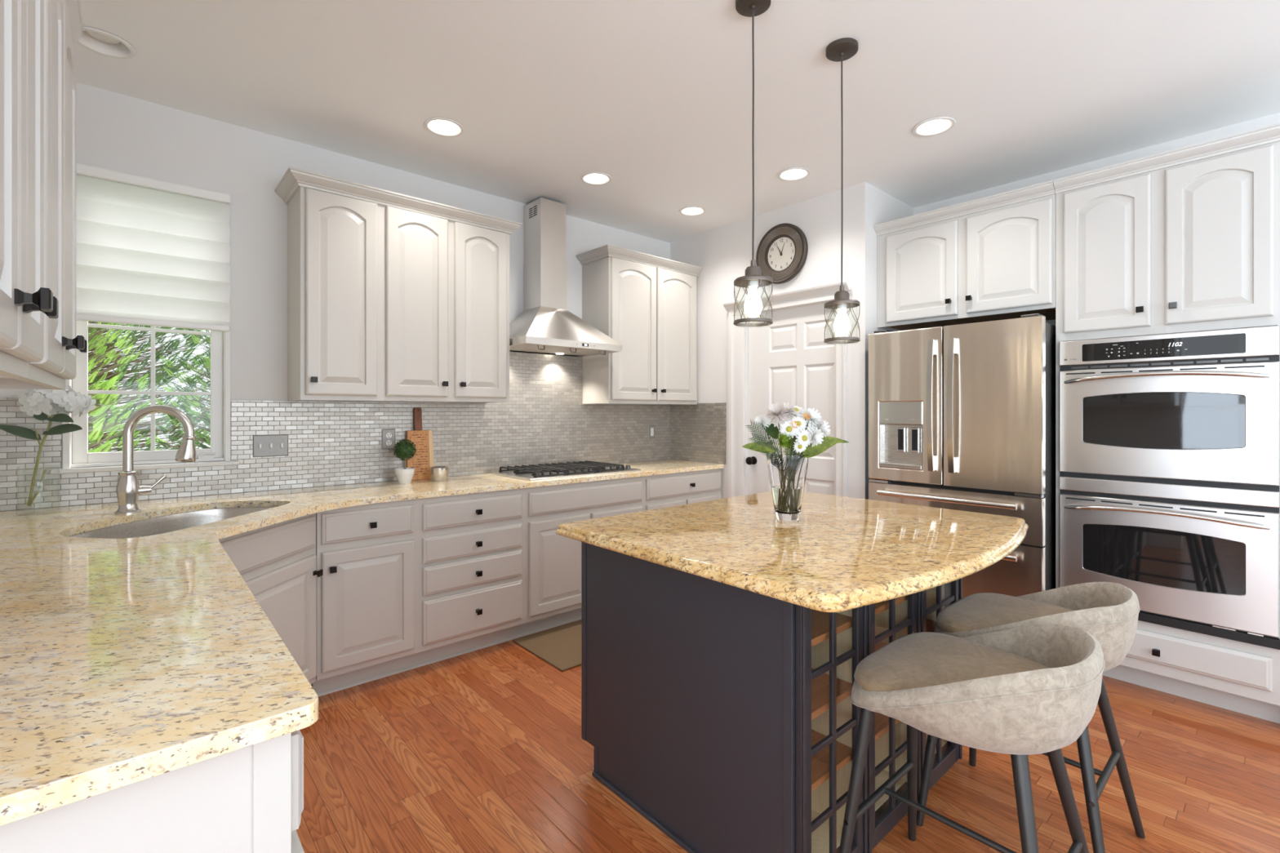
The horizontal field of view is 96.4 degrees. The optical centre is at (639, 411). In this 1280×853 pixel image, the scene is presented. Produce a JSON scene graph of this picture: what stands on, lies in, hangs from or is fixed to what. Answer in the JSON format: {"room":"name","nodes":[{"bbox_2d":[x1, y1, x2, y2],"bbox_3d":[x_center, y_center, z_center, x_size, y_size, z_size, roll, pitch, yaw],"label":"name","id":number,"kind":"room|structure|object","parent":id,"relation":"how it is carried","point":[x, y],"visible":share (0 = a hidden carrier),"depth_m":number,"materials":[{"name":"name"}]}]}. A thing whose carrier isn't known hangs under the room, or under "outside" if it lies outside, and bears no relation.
{"room":"kitchen","nodes":[
{"label":"kitchen","id":0,"kind":"room"},
{"bbox_2d":[0,81,670,511],"bbox_3d":[-0.971,-0.050,3.835,4.790,2.740,0.120,0,0,-41],"label":"wall","id":1,"kind":"structure","parent":0,"point":[115,131],"depth_m":2.90,"materials":[{"name":"white paint"}]},
{"bbox_2d":[49,202,239,474],"bbox_3d":[-2.260,-0.397,2.652,0.652,1.322,0.152,0,0,-41],"label":"window","id":2,"kind":"structure","parent":1,"relation":"in","point":[75,453],"depth_m":2.66,"materials":[{"name":"white paint"}]},
{"bbox_2d":[75,162,231,331],"bbox_3d":[-2.214,-0.721,2.604,0.574,0.668,0.052,0,0,-41],"label":"window shade","id":3,"kind":"object","parent":2,"relation":"attached to","point":[150,251],"visible":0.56,"depth_m":2.58,"materials":[{"name":"white fabric"}]},
{"bbox_2d":[0,351,670,511],"bbox_3d":[-1.189,-0.037,3.557,3.853,0.886,0.007,0,0,-41],"label":"tile backsplash","id":4,"kind":"structure","parent":1,"relation":"attached to","point":[545,420],"depth_m":3.26,"materials":[{"name":"tile"}]},
{"bbox_2d":[253,434,288,457],"bbox_3d":[-1.886,0.176,2.927,0.154,0.111,0.016,0,0,-41],"label":"switch plate","id":5,"kind":"object","parent":4,"relation":"attached to","point":[264,446],"visible":1,"depth_m":2.92,"materials":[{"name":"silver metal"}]},
{"bbox_2d":[382,428,395,449],"bbox_3d":[-1.454,0.162,3.312,0.074,0.117,0.010,0,0,-41],"label":"wall outlet","id":6,"kind":"object","parent":4,"relation":"attached to","point":[388,435],"visible":1,"depth_m":3.31,"materials":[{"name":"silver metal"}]},
{"bbox_2d":[386,432,391,438],"bbox_3d":[-1.452,0.141,3.310,0.032,0.032,0.003,0,0,-41],"label":"socket","id":7,"kind":"object","parent":6,"relation":"attached to","point":[388,435],"depth_m":3.31,"materials":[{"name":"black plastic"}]},
{"bbox_2d":[386,440,391,445],"bbox_3d":[-1.452,0.182,3.310,0.032,0.032,0.003,0,0,-41],"label":"socket","id":8,"kind":"object","parent":6,"relation":"attached to","point":[388,442],"depth_m":3.31,"materials":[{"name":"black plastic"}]},
{"bbox_2d":[648,424,655,439],"bbox_3d":[0.097,0.169,4.677,0.082,0.114,0.009,0,0,-41],"label":"switch plate","id":9,"kind":"object","parent":4,"relation":"attached to","point":[651,428],"visible":1,"depth_m":4.67,"materials":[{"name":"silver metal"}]},
{"bbox_2d":[274,166,522,403],"bbox_3d":[-1.299,-0.598,3.215,1.226,1.087,0.376,0,0,-41],"label":"upper cabinet","id":10,"kind":"object","parent":1,"relation":"attached to","point":[392,295],"visible":1,"depth_m":3.01,"materials":[{"name":"beige paint"}]},
{"bbox_2d":[509,197,622,356],"bbox_3d":[-0.556,-0.886,3.786,0.736,1.025,0.499,0,0,-41],"label":"range hood","id":11,"kind":"object","parent":1,"relation":"attached to","point":[544,326],"visible":0.88,"depth_m":3.78,"materials":[{"name":"silver metal"}]},
{"bbox_2d":[575,244,703,404],"bbox_3d":[0.033,-0.598,4.387,1.010,1.087,0.376,0,0,-41],"label":"upper cabinet","id":12,"kind":"object","parent":1,"relation":"attached to","point":[646,304],"visible":0.98,"depth_m":4.19,"materials":[{"name":"beige paint"}]},
{"bbox_2d":[395,467,414,484],"bbox_3d":[-1.323,0.364,3.221,0.102,0.084,0.102,0,0,-41],"label":"pot","id":13,"kind":"object","parent":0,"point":[404,475],"depth_m":3.19,"materials":[{"name":"white ceramic"}]},
{"bbox_2d":[73,0,1279,243],"bbox_3d":[0.513,-1.426,0.159,7.420,0.012,7.600,0,0,-41],"label":"ceiling","id":14,"kind":"structure","parent":0,"point":[655,97],"depth_m":2.46,"materials":[{"name":"white paint"}]},
{"bbox_2d":[76,26,136,58],"bbox_3d":[-2.067,-1.444,2.204,0.192,0.062,0.192,0,0,-41],"label":"ceiling light","id":15,"kind":"object","parent":14,"relation":"attached to","point":[100,42],"visible":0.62,"depth_m":2.23,"materials":[{"name":"white plastic"}]},
{"bbox_2d":[423,117,464,137],"bbox_3d":[-0.977,-1.444,2.858,0.192,0.062,0.192,0,0,-41],"label":"ceiling light","id":16,"kind":"object","parent":14,"relation":"attached to","point":[442,126],"visible":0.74,"depth_m":2.90,"materials":[{"name":"white plastic"}]},
{"bbox_2d":[580,172,612,185],"bbox_3d":[-0.266,-1.444,3.487,0.192,0.062,0.192,0,0,-41],"label":"ceiling light","id":17,"kind":"object","parent":14,"relation":"attached to","point":[590,178],"visible":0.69,"depth_m":3.54,"materials":[{"name":"white plastic"}]},
{"bbox_2d":[679,206,706,216],"bbox_3d":[0.372,-1.444,4.052,0.192,0.062,0.192,0,0,-41],"label":"ceiling light","id":18,"kind":"object","parent":14,"relation":"attached to","point":[688,211],"visible":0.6,"depth_m":4.11,"materials":[{"name":"white plastic"}]},
{"bbox_2d":[733,0,773,327],"bbox_3d":[0.390,-0.857,1.975,0.134,1.126,0.134,0,0,-41],"label":"pendant light","id":19,"kind":"object","parent":14,"relation":"hanging from","point":[753,278],"visible":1,"depth_m":1.97,"materials":[{"name":"brown metal"}]},
{"bbox_2d":[777,167,810,181],"bbox_3d":[0.919,-1.444,3.422,0.192,0.062,0.192,0,0,-41],"label":"ceiling light","id":20,"kind":"object","parent":14,"relation":"attached to","point":[793,174],"visible":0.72,"depth_m":3.47,"materials":[{"name":"white plastic"}]},
{"bbox_2d":[823,37,860,343],"bbox_3d":[0.788,-0.842,2.235,0.134,1.156,0.134,0,0,-41],"label":"pendant light","id":21,"kind":"object","parent":14,"relation":"hanging from","point":[843,49],"visible":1,"depth_m":2.22,"materials":[{"name":"brown metal"}]},
{"bbox_2d":[912,116,955,136],"bbox_3d":[1.464,-1.444,2.852,0.192,0.062,0.192,0,0,-41],"label":"ceiling light","id":22,"kind":"object","parent":14,"relation":"attached to","point":[935,126],"visible":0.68,"depth_m":2.90,"materials":[{"name":"white plastic"}]},
{"bbox_2d":[670,182,872,499],"bbox_3d":[0.861,-0.050,4.221,0.100,2.740,1.721,0,0,-41],"label":"wall","id":23,"kind":"structure","parent":0,"point":[724,253],"depth_m":3.84,"materials":[{"name":"white paint"}]},
{"bbox_2d":[670,402,725,464],"bbox_3d":[0.456,0.171,4.598,0.007,0.470,0.601,0,0,-41],"label":"tile backsplash","id":24,"kind":"structure","parent":23,"relation":"attached to","point":[697,431],"depth_m":4.58,"materials":[{"name":"tile"}]},
{"bbox_2d":[755,222,808,284],"bbox_3d":[0.980,-1.094,3.981,0.038,0.410,0.410,0,0,-41],"label":"wall clock","id":25,"kind":"object","parent":23,"relation":"attached to","point":[781,254],"visible":0.99,"depth_m":3.97,"materials":[{"name":"brown wood"}]},
{"bbox_2d":[723,281,850,497],"bbox_3d":[1.015,0.254,4.004,0.156,2.132,1.000,0,0,-41],"label":"door","id":26,"kind":"structure","parent":23,"relation":"in","point":[788,359],"depth_m":3.99,"materials":[{"name":"white paint"}]},
{"bbox_2d":[296,619,1279,852],"bbox_3d":[-0.567,1.350,1.386,7.420,0.060,4.330,0,0,-41],"label":"floor","id":27,"kind":"structure","parent":0,"point":[484,750],"depth_m":2.07,"materials":[{"name":"brown wood"}]},
{"bbox_2d":[0,729,304,852],"bbox_3d":[-0.963,0.878,0.906,0.684,0.883,0.767,0,0,-41],"label":"base cabinet","id":28,"kind":"object","parent":27,"relation":"on","point":[249,799],"visible":0.44,"depth_m":0.74,"materials":[{"name":"grey paint"}]},
{"bbox_2d":[218,513,323,684],"bbox_3d":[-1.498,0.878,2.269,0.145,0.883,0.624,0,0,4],"label":"base cabinet","id":29,"kind":"object","parent":27,"relation":"on","point":[277,562],"visible":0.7,"depth_m":2.36,"materials":[{"name":"beige paint"}]},
{"bbox_2d":[311,498,417,696],"bbox_3d":[-1.451,0.878,2.916,0.450,0.883,0.601,0,0,-41],"label":"base cabinet","id":30,"kind":"object","parent":27,"relation":"on","point":[366,554],"visible":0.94,"depth_m":2.71,"materials":[{"name":"beige paint"}]},
{"bbox_2d":[411,488,524,669],"bbox_3d":[-1.055,0.878,3.265,0.606,0.883,0.601,0,0,-41],"label":"base cabinet","id":31,"kind":"object","parent":27,"relation":"on","point":[470,547],"visible":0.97,"depth_m":3.05,"materials":[{"name":"beige paint"}]},
{"bbox_2d":[512,619,581,671],"bbox_3d":[-0.224,1.315,3.386,0.902,0.010,0.510,0,0,-41],"label":"floor mat","id":32,"kind":"object","parent":27,"relation":"on","point":[560,646],"visible":0.49,"depth_m":3.20,"materials":[{"name":"beige fabric"}]},
{"bbox_2d":[516,475,643,637],"bbox_3d":[-0.485,0.878,3.766,0.912,0.883,0.601,0,0,-41],"label":"base cabinet","id":33,"kind":"object","parent":27,"relation":"on","point":[552,561],"visible":0.51,"depth_m":3.42,"materials":[{"name":"beige paint"}]},
{"bbox_2d":[0,459,724,826],"bbox_3d":[-0.342,0.421,2.594,3.849,0.030,2.556,0,0,-41],"label":"countertop","id":34,"kind":"structure","parent":33,"relation":"on","point":[123,662],"depth_m":0.99,"materials":[{"name":"stone"}]},
{"bbox_2d":[114,404,195,514],"bbox_3d":[-1.964,0.190,2.329,0.264,0.432,0.090,0,0,-21],"label":"faucet","id":35,"kind":"object","parent":34,"relation":"on","point":[128,489],"visible":1,"depth_m":2.29,"materials":[{"name":"silver metal"}]},
{"bbox_2d":[68,506,275,538],"bbox_3d":[-1.776,0.531,2.217,0.464,0.188,0.801,0,0,3],"label":"sink","id":36,"kind":"object","parent":34,"relation":"in","point":[168,523],"visible":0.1,"depth_m":2.39,"materials":[{"name":"silver metal"}]},
{"bbox_2d":[393,439,416,484],"bbox_3d":[-1.323,0.281,3.222,0.125,0.251,0.122,0,0,-41],"label":"topiary","id":37,"kind":"object","parent":34,"relation":"on","point":[403,450],"visible":1,"depth_m":3.19,"materials":[{"name":"green plant"}]},
{"bbox_2d":[406,407,434,479],"bbox_3d":[-1.310,0.192,3.408,0.168,0.429,0.049,0,0,-41],"label":"cutting board","id":38,"kind":"object","parent":34,"relation":"on","point":[423,460],"visible":0.91,"depth_m":3.40,"materials":[{"name":"brown wood"}]},
{"bbox_2d":[430,466,448,481],"bbox_3d":[-1.172,0.366,3.345,0.098,0.080,0.098,0,0,-41],"label":"votive holder","id":39,"kind":"object","parent":34,"relation":"on","point":[437,473],"visible":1,"depth_m":3.31,"materials":[{"name":"silver glass"}]},
{"bbox_2d":[490,460,641,480],"bbox_3d":[-0.476,0.382,3.788,0.859,0.048,0.493,0,0,-41],"label":"gas cooktop","id":40,"kind":"object","parent":34,"relation":"in","point":[580,468],"visible":1,"depth_m":3.66,"materials":[{"name":"silver metal"}]},
{"bbox_3d":[-2.388,0.312,2.274,0.120,0.188,0.120,0,0,-41],"label":"glass vase","id":41,"kind":"object","parent":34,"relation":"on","visible":0},
{"bbox_2d":[0,385,96,506],"bbox_3d":[-2.365,0.137,2.253,0.327,0.482,0.207,0,0,-27],"label":"hydrangea","id":42,"kind":"object","parent":41,"relation":"in","point":[39,404],"visible":0.99,"depth_m":2.26,"materials":[{"name":"white plant"}]},
{"bbox_2d":[643,468,721,511],"bbox_3d":[0.159,0.878,4.332,0.803,0.883,0.601,0,0,-41],"label":"base cabinet","id":43,"kind":"object","parent":27,"relation":"on","point":[668,490],"visible":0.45,"depth_m":4.10,"materials":[{"name":"beige paint"}]},
{"bbox_2d":[581,542,962,852],"bbox_3d":[0.489,0.882,2.130,1.072,0.876,0.942,0,0,-41],"label":"kitchen island","id":44,"kind":"object","parent":27,"relation":"on","point":[725,716],"visible":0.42,"depth_m":1.70,"materials":[{"name":"grey paint"}]},
{"bbox_2d":[555,491,1028,612],"bbox_3d":[0.613,0.425,2.088,1.424,0.038,1.199,0,0,-41],"label":"island countertop","id":45,"kind":"structure","parent":44,"relation":"on","point":[842,553],"depth_m":1.75,"materials":[{"name":"stone"}]},
{"bbox_2d":[766,452,808,520],"bbox_3d":[0.556,0.282,2.157,0.153,0.248,0.153,0,0,-41],"label":"flower vase","id":46,"kind":"object","parent":45,"relation":"on","point":[787,473],"visible":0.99,"depth_m":2.10,"materials":[{"name":"clear glass"}]},
{"bbox_2d":[742,441,778,453],"bbox_3d":[0.476,0.242,2.122,0.206,0.260,0.043,0,0,-25],"label":"dracaena leaf","id":47,"kind":"object","parent":46,"relation":"in","point":[753,446],"visible":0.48,"depth_m":2.11,"materials":[{"name":"green plant"}]},
{"bbox_2d":[745,418,780,455],"bbox_3d":[0.462,0.199,2.131,0.148,0.346,0.019,0,0,-12],"label":"frond","id":48,"kind":"object","parent":46,"relation":"in","point":[754,429],"visible":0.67,"depth_m":2.13,"materials":[{"name":"green plant"}]},
{"bbox_2d":[754,415,774,453],"bbox_3d":[0.499,0.193,2.144,0.147,0.359,0.067,0,0,-4],"label":"chrysanthemum","id":49,"kind":"object","parent":46,"relation":"in","point":[759,420],"visible":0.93,"depth_m":2.13,"materials":[{"name":"white plant"}]},
{"bbox_2d":[749,432,781,460],"bbox_3d":[0.489,0.224,2.124,0.183,0.297,0.011,0,0,-9],"label":"frond","id":50,"kind":"object","parent":46,"relation":"in","point":[757,438],"visible":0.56,"depth_m":2.12,"materials":[{"name":"green plant"}]},
{"bbox_2d":[761,423,782,454],"bbox_3d":[0.496,0.208,2.123,0.092,0.328,0.029,0,0,-18],"label":"dracaena leaf","id":51,"kind":"object","parent":46,"relation":"in","point":[773,431],"visible":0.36,"depth_m":2.13,"materials":[{"name":"green plant"}]},
{"bbox_2d":[765,402,791,452],"bbox_3d":[0.512,0.169,2.139,0.092,0.406,0.098,0,0,-41],"label":"chrysanthemum","id":52,"kind":"object","parent":46,"relation":"in","point":[776,408],"visible":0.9,"depth_m":2.12,"materials":[{"name":"beige plant"}]},
{"bbox_2d":[773,430,795,454],"bbox_3d":[0.532,0.220,2.083,0.102,0.305,0.087,0,0,-14],"label":"greens","id":53,"kind":"object","parent":46,"relation":"in","point":[784,439],"visible":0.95,"depth_m":2.07,"materials":[{"name":"green plant"}]},
{"bbox_2d":[777,402,796,453],"bbox_3d":[0.549,0.170,2.152,0.083,0.405,0.077,0,0,-41],"label":"chrysanthemum","id":54,"kind":"object","parent":46,"relation":"in","point":[789,407],"visible":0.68,"depth_m":2.14,"materials":[{"name":"beige plant"}]},
{"bbox_2d":[779,420,799,454],"bbox_3d":[0.531,0.203,2.104,0.057,0.338,0.098,0,0,-30],"label":"daisy","id":55,"kind":"object","parent":46,"relation":"in","point":[787,425],"visible":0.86,"depth_m":2.08,"materials":[{"name":"white plant"}]},
{"bbox_2d":[784,435,797,454],"bbox_3d":[0.555,0.214,2.134,0.062,0.317,0.083,0,0,-41],"label":"frond","id":56,"kind":"object","parent":46,"relation":"in","point":[792,448],"visible":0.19,"depth_m":2.12,"materials":[{"name":"green plant"}]},
{"bbox_2d":[789,420,799,454],"bbox_3d":[0.544,0.203,2.113,0.029,0.338,0.107,0,0,-23],"label":"flower","id":57,"kind":"object","parent":46,"relation":"in","point":[792,423],"visible":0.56,"depth_m":2.08,"materials":[{"name":"orange plant"}]},
{"bbox_2d":[790,405,804,453],"bbox_3d":[0.587,0.175,2.158,0.072,0.394,0.064,0,0,-9],"label":"daisy","id":58,"kind":"object","parent":46,"relation":"in","point":[797,411],"visible":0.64,"depth_m":2.15,"materials":[{"name":"white plant"}]},
{"bbox_2d":[791,416,806,453],"bbox_3d":[0.577,0.195,2.104,0.056,0.354,0.060,0,0,-41],"label":"daisy","id":59,"kind":"object","parent":46,"relation":"in","point":[800,420],"visible":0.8,"depth_m":2.10,"materials":[{"name":"white plant"}]},
{"bbox_2d":[792,440,807,454],"bbox_3d":[0.572,0.238,2.112,0.048,0.269,0.093,0,0,-16],"label":"daisy","id":60,"kind":"object","parent":46,"relation":"in","point":[797,447],"visible":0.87,"depth_m":2.08,"materials":[{"name":"white plant"}]},
{"bbox_2d":[795,428,811,454],"bbox_3d":[0.582,0.218,2.109,0.068,0.309,0.087,0,0,-22],"label":"daisy","id":61,"kind":"object","parent":46,"relation":"in","point":[802,437],"visible":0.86,"depth_m":2.07,"materials":[{"name":"white plant"}]},
{"bbox_2d":[802,412,811,429],"bbox_3d":[0.591,0.188,2.124,0.028,0.368,0.095,0,0,-30],"label":"flower","id":62,"kind":"object","parent":46,"relation":"in","point":[806,414],"visible":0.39,"depth_m":2.10,"materials":[{"name":"orange plant"}]},
{"bbox_2d":[798,408,822,430],"bbox_3d":[0.603,0.180,2.121,0.137,0.386,0.081,0,0,-9],"label":"chrysanthemum","id":63,"kind":"object","parent":46,"relation":"in","point":[815,416],"visible":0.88,"depth_m":2.12,"materials":[{"name":"white plant"}]},
{"bbox_2d":[804,426,823,447],"bbox_3d":[0.605,0.213,2.130,0.083,0.319,0.159,0,0,-41],"label":"chrysanthemum","id":64,"kind":"object","parent":46,"relation":"in","point":[816,437],"visible":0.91,"depth_m":2.08,"materials":[{"name":"white plant"}]},
{"bbox_2d":[802,440,837,457],"bbox_3d":[0.633,0.239,2.091,0.172,0.266,0.044,0,0,15],"label":"dracaena leaf","id":65,"kind":"object","parent":46,"relation":"in","point":[819,448],"visible":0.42,"depth_m":2.09,"materials":[{"name":"green plant"}]},
{"bbox_2d":[809,418,830,444],"bbox_3d":[0.647,0.199,2.122,0.124,0.346,0.082,0,0,-13],"label":"chrysanthemum","id":66,"kind":"object","parent":46,"relation":"in","point":[823,425],"visible":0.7,"depth_m":2.12,"materials":[{"name":"white plant"}]},
{"bbox_2d":[798,435,848,453],"bbox_3d":[0.651,0.233,2.133,0.245,0.280,0.033,0,0,14],"label":"dracaena leaf","id":67,"kind":"object","parent":46,"relation":"in","point":[839,441],"visible":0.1,"depth_m":2.12,"materials":[{"name":"green plant"}]},
{"bbox_2d":[811,608,852,646],"bbox_3d":[0.386,0.616,1.720,0.308,0.019,0.394,0,0,-41],"label":"shelf","id":68,"kind":"object","parent":44,"relation":"attached to","point":[820,631],"depth_m":1.64,"materials":[{"name":"brown wood"}]},
{"bbox_2d":[811,668,852,719],"bbox_3d":[0.386,0.810,1.720,0.308,0.019,0.394,0,0,-41],"label":"shelf","id":69,"kind":"object","parent":44,"relation":"attached to","point":[820,703],"depth_m":1.64,"materials":[{"name":"brown wood"}]},
{"bbox_2d":[811,728,852,791],"bbox_3d":[0.386,1.000,1.720,0.308,0.019,0.394,0,0,-41],"label":"shelf","id":70,"kind":"object","parent":44,"relation":"attached to","point":[820,772],"depth_m":1.64,"materials":[{"name":"brown wood"}]},
{"bbox_2d":[875,641,887,651],"bbox_3d":[0.644,0.810,1.947,0.341,0.019,0.394,0,0,-41],"label":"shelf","id":71,"kind":"object","parent":44,"relation":"attached to","point":[881,644],"depth_m":1.96,"materials":[{"name":"brown wood"}]},
{"bbox_2d":[875,712,900,741],"bbox_3d":[0.644,1.000,1.947,0.341,0.019,0.394,0,0,-41],"label":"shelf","id":72,"kind":"object","parent":44,"relation":"attached to","point":[882,721],"depth_m":1.81,"materials":[{"name":"brown wood"}]},
{"bbox_2d":[875,595,907,615],"bbox_3d":[0.644,0.616,1.947,0.341,0.019,0.394,0,0,-41],"label":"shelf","id":73,"kind":"object","parent":44,"relation":"attached to","point":[882,606],"depth_m":1.80,"materials":[{"name":"brown wood"}]},
{"bbox_2d":[926,618,936,631],"bbox_3d":[0.910,0.810,2.181,0.328,0.019,0.394,0,0,-41],"label":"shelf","id":74,"kind":"object","parent":44,"relation":"attached to","point":[931,623],"depth_m":2.15,"materials":[{"name":"brown wood"}]},
{"bbox_2d":[868,313,1055,597],"bbox_3d":[1.925,0.417,3.356,0.806,1.806,0.889,0,0,-41],"label":"refrigerator","id":75,"kind":"object","parent":27,"relation":"on","point":[962,417],"visible":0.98,"depth_m":3.02,"materials":[{"name":"grey metal"}]},
{"bbox_2d":[839,624,1104,852],"bbox_3d":[0.828,0.926,1.430,0.525,0.793,0.513,0,0,-41],"label":"bar stool","id":76,"kind":"object","parent":27,"relation":"on","point":[1021,692],"visible":1,"depth_m":1.35,"materials":[{"name":"fabric"}]},
{"bbox_2d":[853,631,1049,691],"bbox_3d":[0.825,0.669,1.433,0.482,0.046,0.455,0,0,-41],"label":"seat cushion","id":77,"kind":"object","parent":76,"relation":"on","point":[922,659],"depth_m":1.48,"materials":[{"name":"fabric"}]},
{"bbox_2d":[916,582,1145,852],"bbox_3d":[1.228,0.926,1.798,0.525,0.793,0.513,0,0,-41],"label":"bar stool","id":78,"kind":"object","parent":27,"relation":"on","point":[1108,611],"visible":0.65,"depth_m":1.76,"materials":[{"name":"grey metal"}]},
{"bbox_2d":[936,592,1073,632],"bbox_3d":[1.226,0.669,1.801,0.482,0.046,0.455,0,0,-41],"label":"seat cushion","id":79,"kind":"object","parent":78,"relation":"on","point":[976,612],"depth_m":1.86,"materials":[{"name":"fabric"}]},
{"bbox_2d":[1053,123,1279,724],"bbox_3d":[2.599,0.074,2.774,0.593,2.491,0.858,0,0,-41],"label":"tall cabinet","id":80,"kind":"object","parent":27,"relation":"on","point":[1185,239],"visible":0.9,"depth_m":2.58,"materials":[{"name":"grey paint"}]},
{"bbox_2d":[1058,325,1279,649],"bbox_3d":[2.530,0.314,2.762,0.562,1.330,0.752,0,0,-41],"label":"double wall oven","id":81,"kind":"object","parent":80,"relation":"in","point":[1169,443],"visible":1,"depth_m":2.57,"materials":[{"name":"silver metal"}]},
{"bbox_2d":[872,186,913,333],"bbox_3d":[1.658,-0.050,3.842,0.595,2.740,0.100,0,0,-41],"label":"wall","id":82,"kind":"structure","parent":0,"point":[886,207],"depth_m":3.66,"materials":[{"name":"white paint"}]},
{"bbox_2d":[913,112,1279,325],"bbox_3d":[3.253,-0.050,2.570,0.120,2.740,7.360,0,0,-41],"label":"wall","id":83,"kind":"structure","parent":0,"point":[1272,119],"depth_m":3.19,"materials":[{"name":"white paint"}]},
{"bbox_2d":[873,180,1055,331],"bbox_3d":[2.003,-0.852,3.451,0.593,0.639,0.941,0,0,-41],"label":"upper cabinet","id":84,"kind":"object","parent":83,"relation":"attached to","point":[990,258],"visible":0.99,"depth_m":3.22,"materials":[{"name":"grey paint"}]},
{"bbox_3d":[-1.769,-0.050,1.208,0.120,2.740,2.770,0,0,-41],"label":"wall","id":85,"kind":"structure","parent":0,"visible":0},
{"bbox_2d":[0,0,58,377],"bbox_3d":[-0.880,-0.527,0.583,0.389,0.945,0.701,0,0,-41],"label":"upper cabinet","id":86,"kind":"object","parent":85,"relation":"attached to","point":[24,300],"visible":1,"depth_m":0.76,"materials":[{"name":"grey paint"}]},
{"bbox_2d":[0,0,87,390],"bbox_3d":[-1.346,-0.527,1.112,0.389,0.945,0.704,0,0,-41],"label":"upper cabinet","id":87,"kind":"object","parent":85,"relation":"attached to","point":[63,20],"visible":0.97,"depth_m":1.16,"materials":[{"name":"grey paint"}]},
{"label":"outside","id":88,"kind":"structure","parent":0,"visible":0},
{"bbox_3d":[-5.814,1.845,6.606,16.000,0.150,10.400,0,0,-41],"label":"ground","id":89,"kind":"structure","parent":88,"visible":0},
{"bbox_2d":[88,321,158,453],"bbox_3d":[-3.815,0.062,3.408,1.942,3.418,1.395,0,0,-41],"label":"tree","id":90,"kind":"object","parent":89,"relation":"on","point":[108,384],"visible":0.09,"depth_m":3.82,"materials":[{"name":"green plant"}]},
{"bbox_2d":[88,321,210,452],"bbox_3d":[-7.547,-1.053,7.211,5.921,5.648,4.038,0,0,-41],"label":"tree","id":91,"kind":"object","parent":89,"relation":"on","point":[159,351],"visible":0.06,"depth_m":7.76,"materials":[{"name":"green plant"}]},
{"bbox_2d":[141,328,210,450],"bbox_3d":[-3.565,-0.301,5.723,2.532,4.144,1.926,0,0,-41],"label":"conifer shrub","id":92,"kind":"object","parent":89,"relation":"on","point":[197,403],"visible":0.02,"depth_m":5.39,"materials":[{"name":"green plant"}]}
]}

